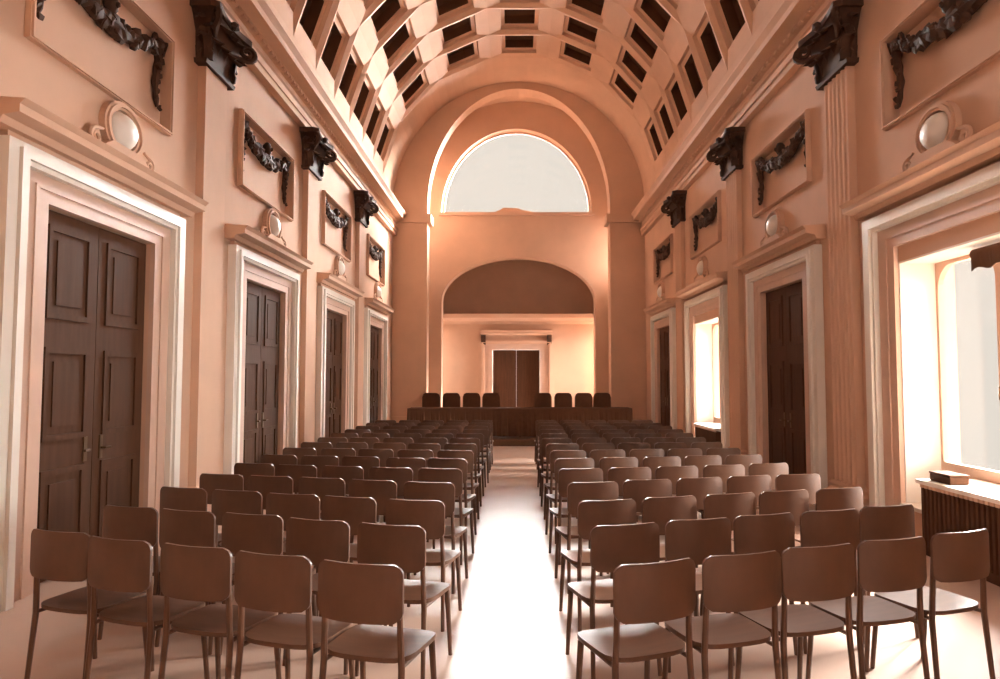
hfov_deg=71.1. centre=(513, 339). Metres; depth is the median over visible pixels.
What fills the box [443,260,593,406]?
wall
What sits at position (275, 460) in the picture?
chair
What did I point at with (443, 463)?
chair
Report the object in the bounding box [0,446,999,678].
floor
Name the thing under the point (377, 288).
medallion
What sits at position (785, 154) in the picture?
relief panel
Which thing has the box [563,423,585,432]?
chair
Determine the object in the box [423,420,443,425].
chair
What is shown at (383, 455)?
chair
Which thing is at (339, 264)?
medallion
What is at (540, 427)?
chair
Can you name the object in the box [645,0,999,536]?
wall
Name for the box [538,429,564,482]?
chair
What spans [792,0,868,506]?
pilaster
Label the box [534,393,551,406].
chair
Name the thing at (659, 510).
chair
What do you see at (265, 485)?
chair
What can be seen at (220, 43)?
pilaster
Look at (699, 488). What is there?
chair
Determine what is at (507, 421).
tablecloth
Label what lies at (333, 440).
chair
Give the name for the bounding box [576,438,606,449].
chair
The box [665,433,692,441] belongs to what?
chair
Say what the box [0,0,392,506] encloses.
wall
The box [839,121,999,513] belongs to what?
window
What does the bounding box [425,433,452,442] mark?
chair
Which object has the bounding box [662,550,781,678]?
chair
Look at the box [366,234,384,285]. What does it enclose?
relief panel
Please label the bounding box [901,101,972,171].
medallion
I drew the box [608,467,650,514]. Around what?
chair
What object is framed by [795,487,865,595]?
chair
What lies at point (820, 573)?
chair
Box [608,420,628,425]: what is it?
chair
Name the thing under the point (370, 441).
chair
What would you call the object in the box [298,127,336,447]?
pilaster
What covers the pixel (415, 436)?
chair
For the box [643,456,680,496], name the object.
chair
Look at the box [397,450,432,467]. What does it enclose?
chair
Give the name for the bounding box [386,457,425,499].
chair
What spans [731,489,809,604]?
chair
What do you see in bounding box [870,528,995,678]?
chair
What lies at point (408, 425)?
chair
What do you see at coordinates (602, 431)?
chair
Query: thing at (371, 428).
chair
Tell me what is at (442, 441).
chair
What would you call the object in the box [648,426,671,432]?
chair
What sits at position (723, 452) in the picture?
chair
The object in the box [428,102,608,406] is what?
wall
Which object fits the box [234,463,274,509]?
chair
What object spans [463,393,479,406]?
chair
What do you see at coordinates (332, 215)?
relief panel
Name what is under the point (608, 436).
chair
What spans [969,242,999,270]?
scalloped pelmet
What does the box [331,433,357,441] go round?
chair
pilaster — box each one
[187,0,257,511]
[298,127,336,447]
[354,190,378,428]
[661,190,686,432]
[706,127,746,454]
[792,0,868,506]
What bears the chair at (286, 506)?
on the floor
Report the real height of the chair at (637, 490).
0.871 m
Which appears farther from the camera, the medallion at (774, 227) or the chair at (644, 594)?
the medallion at (774, 227)
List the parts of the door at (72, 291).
handle, cornice, handle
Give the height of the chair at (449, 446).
0.871 m
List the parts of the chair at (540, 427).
backrest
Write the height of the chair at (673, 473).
0.871 m
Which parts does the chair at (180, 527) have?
leg, backrest, leg, seat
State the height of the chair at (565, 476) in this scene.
0.871 m
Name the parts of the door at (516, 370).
cornice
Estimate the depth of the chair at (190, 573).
3.47 m
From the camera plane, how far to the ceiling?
17.67 m
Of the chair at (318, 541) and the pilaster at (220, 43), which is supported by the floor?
the chair at (318, 541)
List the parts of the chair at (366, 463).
backrest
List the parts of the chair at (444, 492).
backrest, leg, seat, leg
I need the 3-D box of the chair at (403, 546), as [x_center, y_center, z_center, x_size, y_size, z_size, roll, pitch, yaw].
[-0.648,1.497,4.163,0.448,0.871,0.490,-1,-3,16]
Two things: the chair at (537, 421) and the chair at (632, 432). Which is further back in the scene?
the chair at (537, 421)
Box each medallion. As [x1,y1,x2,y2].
[88,101,154,171]
[260,208,286,246]
[333,256,346,281]
[374,282,382,302]
[656,282,664,302]
[694,256,708,281]
[760,208,787,247]
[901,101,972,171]
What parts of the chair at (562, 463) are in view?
leg, leg, seat, backrest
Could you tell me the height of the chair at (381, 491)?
0.871 m
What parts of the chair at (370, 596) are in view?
leg, backrest, leg, seat frame, seat, leg, leg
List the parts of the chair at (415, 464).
backrest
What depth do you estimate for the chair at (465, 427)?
12.16 m
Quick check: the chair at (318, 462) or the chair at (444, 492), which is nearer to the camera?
the chair at (444, 492)
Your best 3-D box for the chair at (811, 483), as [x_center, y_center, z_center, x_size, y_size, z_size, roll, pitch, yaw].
[2.435,1.612,6.255,0.448,0.871,0.490,1,-3,-11]
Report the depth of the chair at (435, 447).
8.91 m
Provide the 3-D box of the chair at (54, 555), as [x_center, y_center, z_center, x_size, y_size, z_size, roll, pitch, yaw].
[-2.421,1.487,3.995,0.448,0.871,0.490,-1,-3,17]
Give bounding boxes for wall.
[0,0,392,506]
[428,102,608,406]
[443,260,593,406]
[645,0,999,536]
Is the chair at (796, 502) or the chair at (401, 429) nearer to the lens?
the chair at (796, 502)
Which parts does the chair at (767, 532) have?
leg, backrest, leg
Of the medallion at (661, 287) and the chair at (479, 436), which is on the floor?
the chair at (479, 436)
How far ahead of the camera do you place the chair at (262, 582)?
3.31 m
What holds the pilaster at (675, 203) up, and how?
attached to the wall at (881, 154)
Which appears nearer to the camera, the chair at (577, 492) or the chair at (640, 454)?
the chair at (577, 492)
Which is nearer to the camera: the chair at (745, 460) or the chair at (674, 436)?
the chair at (745, 460)
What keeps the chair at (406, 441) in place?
on the floor
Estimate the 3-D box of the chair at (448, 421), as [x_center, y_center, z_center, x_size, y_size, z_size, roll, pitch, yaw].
[-1.114,2.039,14.022,0.448,0.871,0.490,0,-3,0]
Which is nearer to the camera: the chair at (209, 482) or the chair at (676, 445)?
the chair at (209, 482)
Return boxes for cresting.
[496,208,530,211]
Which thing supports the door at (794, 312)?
in the wall at (881, 154)
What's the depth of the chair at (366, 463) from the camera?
7.40 m
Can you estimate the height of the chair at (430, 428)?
0.871 m
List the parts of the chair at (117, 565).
leg, backrest, seat frame, leg, seat, leg, leg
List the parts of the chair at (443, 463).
backrest, seat, leg, leg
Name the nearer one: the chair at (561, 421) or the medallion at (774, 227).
the medallion at (774, 227)
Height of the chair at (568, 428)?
0.871 m
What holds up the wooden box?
on the radiator cover at (946, 508)
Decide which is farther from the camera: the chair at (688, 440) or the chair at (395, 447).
the chair at (688, 440)
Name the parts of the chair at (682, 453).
backrest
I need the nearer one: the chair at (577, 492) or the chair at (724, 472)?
the chair at (577, 492)
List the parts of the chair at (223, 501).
leg, backrest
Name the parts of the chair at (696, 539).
leg, leg, seat, backrest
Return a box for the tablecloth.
[407,407,632,435]
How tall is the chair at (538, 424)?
0.871 m
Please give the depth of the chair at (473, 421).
13.81 m
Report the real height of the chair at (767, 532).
0.871 m
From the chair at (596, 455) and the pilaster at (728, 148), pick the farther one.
the pilaster at (728, 148)
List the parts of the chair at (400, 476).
backrest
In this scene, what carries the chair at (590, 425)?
on the floor
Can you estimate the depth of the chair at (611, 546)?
3.96 m
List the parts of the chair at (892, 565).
leg, leg, seat, leg, seat frame, backrest, leg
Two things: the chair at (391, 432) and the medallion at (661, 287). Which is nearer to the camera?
the chair at (391, 432)
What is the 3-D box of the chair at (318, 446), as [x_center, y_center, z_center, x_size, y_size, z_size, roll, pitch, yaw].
[-2.544,1.778,9.271,0.448,0.871,0.490,0,-3,7]
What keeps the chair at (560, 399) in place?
on the dais
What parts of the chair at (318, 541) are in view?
seat, backrest, leg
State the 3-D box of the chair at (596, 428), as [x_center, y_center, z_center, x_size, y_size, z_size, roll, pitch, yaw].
[1.589,1.948,12.374,0.448,0.871,0.490,0,-3,2]
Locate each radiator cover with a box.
[693,423,720,441]
[915,479,999,586]
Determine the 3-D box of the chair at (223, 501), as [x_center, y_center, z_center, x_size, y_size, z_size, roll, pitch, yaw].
[-2.011,1.563,5.370,0.448,0.871,0.490,-1,-3,15]
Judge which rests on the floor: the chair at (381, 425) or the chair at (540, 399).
the chair at (381, 425)
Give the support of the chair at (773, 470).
on the floor
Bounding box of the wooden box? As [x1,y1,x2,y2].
[929,471,969,484]
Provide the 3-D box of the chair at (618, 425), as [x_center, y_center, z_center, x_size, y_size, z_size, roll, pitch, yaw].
[2.060,1.994,13.203,0.448,0.871,0.490,0,-3,2]
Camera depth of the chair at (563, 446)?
8.89 m
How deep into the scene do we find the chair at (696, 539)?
4.10 m
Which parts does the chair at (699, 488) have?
backrest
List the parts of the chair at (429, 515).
backrest, leg, seat, leg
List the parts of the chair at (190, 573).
leg, backrest, seat frame, leg, seat, leg, leg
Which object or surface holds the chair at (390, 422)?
on the floor
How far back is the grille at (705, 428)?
14.47 m
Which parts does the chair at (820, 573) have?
leg, leg, seat, leg, backrest, leg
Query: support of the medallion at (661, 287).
attached to the wall at (881, 154)
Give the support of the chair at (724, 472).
on the floor
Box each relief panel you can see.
[24,0,175,135]
[237,108,294,221]
[321,190,351,261]
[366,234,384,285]
[653,234,672,283]
[689,190,721,259]
[751,108,811,217]
[879,0,999,130]
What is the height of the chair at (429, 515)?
0.871 m
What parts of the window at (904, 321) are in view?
sill, cornice, frame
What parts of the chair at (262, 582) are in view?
leg, backrest, leg, seat frame, seat, leg, leg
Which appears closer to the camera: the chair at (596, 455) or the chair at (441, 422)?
the chair at (596, 455)
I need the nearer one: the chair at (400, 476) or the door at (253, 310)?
the chair at (400, 476)
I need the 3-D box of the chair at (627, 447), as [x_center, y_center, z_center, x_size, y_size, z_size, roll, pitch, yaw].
[1.528,1.772,9.176,0.448,0.871,0.490,0,-3,-4]
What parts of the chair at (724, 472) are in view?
backrest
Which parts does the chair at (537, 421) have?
leg, backrest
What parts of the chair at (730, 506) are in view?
backrest, seat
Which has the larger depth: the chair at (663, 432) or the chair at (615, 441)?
the chair at (663, 432)
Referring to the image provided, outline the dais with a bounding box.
[490,436,535,445]
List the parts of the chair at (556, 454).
leg, seat, leg, backrest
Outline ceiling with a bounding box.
[267,0,782,194]
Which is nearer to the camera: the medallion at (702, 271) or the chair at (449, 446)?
the chair at (449, 446)
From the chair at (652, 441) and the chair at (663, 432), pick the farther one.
the chair at (663, 432)
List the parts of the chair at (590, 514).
leg, seat, leg, backrest, leg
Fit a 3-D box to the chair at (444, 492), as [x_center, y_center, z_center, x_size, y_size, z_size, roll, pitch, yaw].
[-0.642,1.586,5.787,0.448,0.871,0.490,-1,-3,11]
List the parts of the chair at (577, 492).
leg, seat, leg, backrest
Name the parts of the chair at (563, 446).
leg, leg, seat, backrest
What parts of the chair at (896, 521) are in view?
leg, backrest, leg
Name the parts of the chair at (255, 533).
leg, backrest, seat, leg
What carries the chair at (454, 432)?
on the floor
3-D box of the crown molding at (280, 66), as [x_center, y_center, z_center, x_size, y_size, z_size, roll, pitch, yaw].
[-3.640,-4.508,9.262,0.460,1.020,26.000,0,-3,0]
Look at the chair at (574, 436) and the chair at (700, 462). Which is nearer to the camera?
the chair at (700, 462)
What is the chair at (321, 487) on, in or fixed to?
on the floor
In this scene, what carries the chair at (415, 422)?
on the floor
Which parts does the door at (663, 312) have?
cornice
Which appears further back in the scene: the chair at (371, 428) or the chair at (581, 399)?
the chair at (581, 399)
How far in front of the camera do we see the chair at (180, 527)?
4.37 m
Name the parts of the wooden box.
lid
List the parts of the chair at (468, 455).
backrest, seat, leg, leg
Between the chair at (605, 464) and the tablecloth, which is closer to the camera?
the chair at (605, 464)
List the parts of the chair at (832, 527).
leg, backrest, leg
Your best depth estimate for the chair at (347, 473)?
6.59 m
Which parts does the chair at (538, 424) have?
leg, backrest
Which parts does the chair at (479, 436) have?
backrest, leg, leg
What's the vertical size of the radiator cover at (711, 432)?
0.715 m
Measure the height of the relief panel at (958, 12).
1.030 m
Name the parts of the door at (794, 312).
cornice, handle, handle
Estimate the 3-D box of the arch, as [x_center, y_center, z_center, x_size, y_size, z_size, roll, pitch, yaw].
[0.150,-2.671,22.441,8.000,11.200,0.720,0,-3,0]
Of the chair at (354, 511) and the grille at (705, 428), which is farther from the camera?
the grille at (705, 428)
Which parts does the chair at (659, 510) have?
seat, backrest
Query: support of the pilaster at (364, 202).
attached to the wall at (28, 71)
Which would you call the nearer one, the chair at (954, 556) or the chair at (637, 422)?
the chair at (954, 556)
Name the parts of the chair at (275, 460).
backrest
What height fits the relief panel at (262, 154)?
1.090 m
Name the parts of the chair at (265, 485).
backrest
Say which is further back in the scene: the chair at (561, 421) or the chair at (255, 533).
the chair at (561, 421)
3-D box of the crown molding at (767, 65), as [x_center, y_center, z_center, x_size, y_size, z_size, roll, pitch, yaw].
[3.940,-4.508,9.262,0.460,1.020,26.000,0,-3,0]
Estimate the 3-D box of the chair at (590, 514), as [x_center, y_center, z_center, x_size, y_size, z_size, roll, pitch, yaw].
[0.592,1.541,4.963,0.448,0.871,0.490,1,-3,-14]
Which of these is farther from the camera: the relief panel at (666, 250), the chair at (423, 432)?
the relief panel at (666, 250)
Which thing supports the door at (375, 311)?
in the wall at (28, 71)
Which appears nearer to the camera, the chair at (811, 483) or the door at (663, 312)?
the chair at (811, 483)
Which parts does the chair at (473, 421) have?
backrest, leg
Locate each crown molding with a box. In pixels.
[218,0,405,235]
[443,314,593,323]
[631,0,834,235]
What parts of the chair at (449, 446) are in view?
backrest, seat, leg, leg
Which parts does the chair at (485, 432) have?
backrest, leg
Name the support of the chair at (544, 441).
on the floor
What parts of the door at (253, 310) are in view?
handle, handle, cornice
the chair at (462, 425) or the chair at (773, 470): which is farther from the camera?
the chair at (462, 425)
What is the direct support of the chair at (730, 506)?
on the floor
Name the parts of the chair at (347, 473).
backrest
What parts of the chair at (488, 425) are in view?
backrest, leg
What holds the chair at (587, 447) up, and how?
on the floor
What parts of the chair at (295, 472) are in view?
backrest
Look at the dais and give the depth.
17.49 m
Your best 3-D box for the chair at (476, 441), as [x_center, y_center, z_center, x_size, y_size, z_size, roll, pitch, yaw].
[-0.664,1.812,9.899,0.448,0.871,0.490,0,-3,6]
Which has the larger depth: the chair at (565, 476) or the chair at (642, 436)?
the chair at (642, 436)
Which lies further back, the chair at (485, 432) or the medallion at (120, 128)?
the chair at (485, 432)
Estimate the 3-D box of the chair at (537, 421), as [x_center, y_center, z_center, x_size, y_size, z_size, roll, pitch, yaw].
[0.634,2.040,14.037,0.448,0.871,0.490,0,-3,-2]
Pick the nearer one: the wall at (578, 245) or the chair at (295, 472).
the chair at (295, 472)
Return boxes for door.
[0,96,208,611]
[223,224,312,490]
[315,272,364,441]
[363,297,394,425]
[478,330,553,406]
[643,297,676,428]
[732,224,827,504]
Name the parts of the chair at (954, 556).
leg, leg, seat, leg, seat frame, backrest, leg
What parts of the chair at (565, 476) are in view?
leg, leg, seat, backrest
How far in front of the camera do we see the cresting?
23.87 m
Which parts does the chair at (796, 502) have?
seat, backrest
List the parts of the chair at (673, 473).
backrest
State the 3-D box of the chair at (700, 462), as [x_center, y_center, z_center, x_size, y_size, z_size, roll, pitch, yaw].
[2.004,1.692,7.703,0.448,0.871,0.490,0,-3,-9]
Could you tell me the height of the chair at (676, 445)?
0.871 m
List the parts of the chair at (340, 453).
backrest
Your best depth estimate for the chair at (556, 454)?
8.03 m
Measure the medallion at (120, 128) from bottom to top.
0.620 m
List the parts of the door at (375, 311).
cornice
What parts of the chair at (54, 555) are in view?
leg, backrest, seat frame, leg, seat, leg, leg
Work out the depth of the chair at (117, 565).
3.63 m
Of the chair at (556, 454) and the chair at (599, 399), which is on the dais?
the chair at (599, 399)
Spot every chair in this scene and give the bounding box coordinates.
[24,528,146,678]
[84,536,209,678]
[97,505,160,642]
[154,508,234,654]
[158,486,221,595]
[158,543,281,678]
[199,473,243,525]
[208,489,285,604]
[220,512,316,659]
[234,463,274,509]
[234,550,354,678]
[248,475,315,567]
[261,454,297,514]
[266,493,319,615]
[276,464,320,512]
[282,517,349,674]
[283,448,315,464]
[298,477,344,519]
[301,442,331,455]
[301,455,338,477]
[317,437,347,447]
[318,559,436,678]
[319,495,376,616]
[320,448,355,518]
[322,465,379,521]
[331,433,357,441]
[336,442,367,455]
[342,456,379,518]
[344,429,370,437]
[349,437,378,448]
[349,479,415,574]
[355,426,379,432]
[355,522,451,678]
[358,449,393,466]
[362,433,389,442]
[366,423,388,428]
[369,467,412,521]
[373,443,405,457]
[374,429,399,437]
[375,420,395,425]
[383,426,406,432]
[383,437,412,449]
[384,499,461,631]
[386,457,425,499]
[392,423,414,428]
[393,433,421,442]
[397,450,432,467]
[399,420,419,425]
[404,429,429,437]
[404,481,467,593]
[408,443,440,457]
[411,426,434,432]
[417,423,439,428]
[418,438,447,449]
[418,468,473,564]
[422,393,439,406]
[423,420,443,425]
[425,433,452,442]
[426,458,476,541]
[432,429,457,437]
[437,450,479,526]
[438,426,461,432]
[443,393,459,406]
[443,423,465,432]
[444,443,481,512]
[447,420,467,425]
[450,438,483,501]
[456,433,485,486]
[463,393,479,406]
[463,429,488,482]
[464,426,489,472]
[468,423,491,469]
[471,420,493,463]
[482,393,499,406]
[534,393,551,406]
[534,420,556,463]
[536,423,559,469]
[537,433,567,486]
[538,426,562,458]
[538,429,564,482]
[539,438,571,495]
[541,443,578,506]
[544,450,585,519]
[545,458,593,543]
[549,468,602,564]
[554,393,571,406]
[555,481,618,593]
[559,499,636,631]
[560,420,580,426]
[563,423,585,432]
[565,522,661,678]
[566,426,589,437]
[570,429,595,438]
[571,433,598,443]
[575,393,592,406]
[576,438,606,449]
[576,557,695,678]
[582,443,614,457]
[585,420,605,425]
[587,423,609,428]
[590,449,625,467]
[592,426,616,433]
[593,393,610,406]
[599,429,624,437]
[599,457,637,521]
[602,433,630,442]
[607,479,671,573]
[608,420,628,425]
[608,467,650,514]
[611,437,640,449]
[613,423,635,428]
[617,443,649,456]
[621,426,644,432]
[628,429,654,436]
[630,449,664,466]
[631,420,652,425]
[634,433,661,442]
[639,423,661,428]
[642,495,698,615]
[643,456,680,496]
[644,437,673,448]
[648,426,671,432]
[654,442,686,456]
[655,466,697,518]
[657,429,683,436]
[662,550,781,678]
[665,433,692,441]
[665,517,734,672]
[667,448,702,518]
[676,437,705,448]
[676,477,722,567]
[684,455,721,477]
[691,442,722,455]
[697,464,744,518]
[700,512,796,655]
[704,492,755,554]
[706,448,740,464]
[723,454,761,493]
[727,475,771,506]
[731,463,788,533]
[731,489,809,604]
[735,543,856,678]
[775,473,820,510]
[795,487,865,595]
[800,509,863,653]
[805,536,929,678]
[857,504,918,638]
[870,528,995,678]
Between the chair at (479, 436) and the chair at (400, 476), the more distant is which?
the chair at (479, 436)
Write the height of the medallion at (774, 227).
0.620 m
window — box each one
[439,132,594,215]
[675,271,729,447]
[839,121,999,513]
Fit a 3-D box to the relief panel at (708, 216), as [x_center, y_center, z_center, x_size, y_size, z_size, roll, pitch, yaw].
[4.165,-2.426,15.156,0.214,1.030,2.280,0,-3,1]
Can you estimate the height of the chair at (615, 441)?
0.871 m
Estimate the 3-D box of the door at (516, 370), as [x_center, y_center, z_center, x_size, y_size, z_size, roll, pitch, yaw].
[0.090,1.418,27.138,2.940,3.550,0.570,0,-3,0]
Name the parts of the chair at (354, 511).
backrest, seat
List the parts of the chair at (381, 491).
leg, backrest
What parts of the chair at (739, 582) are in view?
leg, leg, seat, seat frame, leg, backrest, leg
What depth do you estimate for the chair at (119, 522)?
4.50 m
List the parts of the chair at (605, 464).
backrest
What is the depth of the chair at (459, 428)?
12.15 m
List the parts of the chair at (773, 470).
backrest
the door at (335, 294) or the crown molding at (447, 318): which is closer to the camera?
the door at (335, 294)
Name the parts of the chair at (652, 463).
backrest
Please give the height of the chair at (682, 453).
0.871 m
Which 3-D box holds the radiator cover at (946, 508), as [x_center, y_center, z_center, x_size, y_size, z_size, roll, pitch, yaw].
[4.220,1.676,6.017,0.580,0.715,1.640,0,-3,0]
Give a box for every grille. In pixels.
[695,425,715,431]
[920,484,999,507]
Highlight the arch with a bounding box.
[391,82,646,422]
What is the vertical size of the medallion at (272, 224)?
0.620 m
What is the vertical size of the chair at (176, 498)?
0.871 m
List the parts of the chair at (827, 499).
seat, backrest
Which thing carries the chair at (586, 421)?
on the floor
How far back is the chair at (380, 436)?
10.57 m
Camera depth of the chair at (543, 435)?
10.53 m
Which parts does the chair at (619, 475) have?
backrest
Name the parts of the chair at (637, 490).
backrest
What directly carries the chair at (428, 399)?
on the dais
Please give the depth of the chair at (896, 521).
4.53 m
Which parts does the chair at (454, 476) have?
backrest, seat, leg, leg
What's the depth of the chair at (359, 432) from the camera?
11.34 m
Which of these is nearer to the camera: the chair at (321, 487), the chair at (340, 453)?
the chair at (321, 487)
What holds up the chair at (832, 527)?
on the floor
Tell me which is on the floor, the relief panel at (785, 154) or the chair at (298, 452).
the chair at (298, 452)
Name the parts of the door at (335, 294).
cornice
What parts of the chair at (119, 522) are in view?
leg, backrest, leg, seat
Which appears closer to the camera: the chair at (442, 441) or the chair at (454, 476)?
the chair at (454, 476)
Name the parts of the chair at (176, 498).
backrest, seat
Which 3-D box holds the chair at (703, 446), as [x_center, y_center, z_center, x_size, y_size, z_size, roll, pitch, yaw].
[2.482,1.778,9.271,0.448,0.871,0.490,0,-3,-7]
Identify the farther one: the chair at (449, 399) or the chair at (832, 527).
the chair at (449, 399)
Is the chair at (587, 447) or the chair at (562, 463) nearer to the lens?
the chair at (562, 463)
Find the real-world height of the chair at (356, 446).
0.871 m
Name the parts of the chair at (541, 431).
backrest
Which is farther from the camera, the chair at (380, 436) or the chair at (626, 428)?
the chair at (626, 428)
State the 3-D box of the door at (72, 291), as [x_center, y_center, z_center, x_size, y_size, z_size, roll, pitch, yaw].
[-3.745,0.182,6.500,0.410,3.750,3.060,0,-3,0]
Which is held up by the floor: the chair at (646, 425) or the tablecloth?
the chair at (646, 425)
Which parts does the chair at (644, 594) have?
leg, leg, seat, seat frame, leg, backrest, leg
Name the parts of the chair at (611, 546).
leg, seat, leg, backrest, leg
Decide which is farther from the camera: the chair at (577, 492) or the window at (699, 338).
the window at (699, 338)
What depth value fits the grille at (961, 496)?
6.18 m
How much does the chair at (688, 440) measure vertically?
0.871 m
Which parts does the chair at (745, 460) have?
backrest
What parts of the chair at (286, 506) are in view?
seat, backrest, leg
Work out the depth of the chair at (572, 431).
11.32 m
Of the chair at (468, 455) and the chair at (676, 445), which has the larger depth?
the chair at (676, 445)
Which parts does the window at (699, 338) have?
cornice, frame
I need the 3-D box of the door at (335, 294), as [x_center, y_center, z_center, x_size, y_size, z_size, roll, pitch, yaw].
[-3.745,0.649,14.987,0.410,3.750,3.060,0,-3,0]
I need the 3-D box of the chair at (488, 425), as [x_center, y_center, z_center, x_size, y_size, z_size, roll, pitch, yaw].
[-0.644,1.993,13.181,0.448,0.871,0.490,0,-3,0]
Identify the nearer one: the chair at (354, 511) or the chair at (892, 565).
the chair at (892, 565)
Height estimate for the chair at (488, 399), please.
1.121 m
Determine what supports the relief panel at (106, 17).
attached to the wall at (28, 71)
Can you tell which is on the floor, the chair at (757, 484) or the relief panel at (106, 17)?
the chair at (757, 484)
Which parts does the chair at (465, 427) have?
backrest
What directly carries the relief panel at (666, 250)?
attached to the wall at (881, 154)
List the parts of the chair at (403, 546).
leg, backrest, leg, seat, leg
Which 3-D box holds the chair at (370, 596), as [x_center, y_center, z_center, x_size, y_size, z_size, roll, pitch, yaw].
[-0.643,1.451,3.339,0.448,0.871,0.490,-1,-3,16]
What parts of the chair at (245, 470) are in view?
backrest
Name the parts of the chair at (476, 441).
backrest, leg, leg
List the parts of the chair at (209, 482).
backrest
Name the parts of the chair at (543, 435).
leg, backrest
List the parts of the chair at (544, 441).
leg, leg, backrest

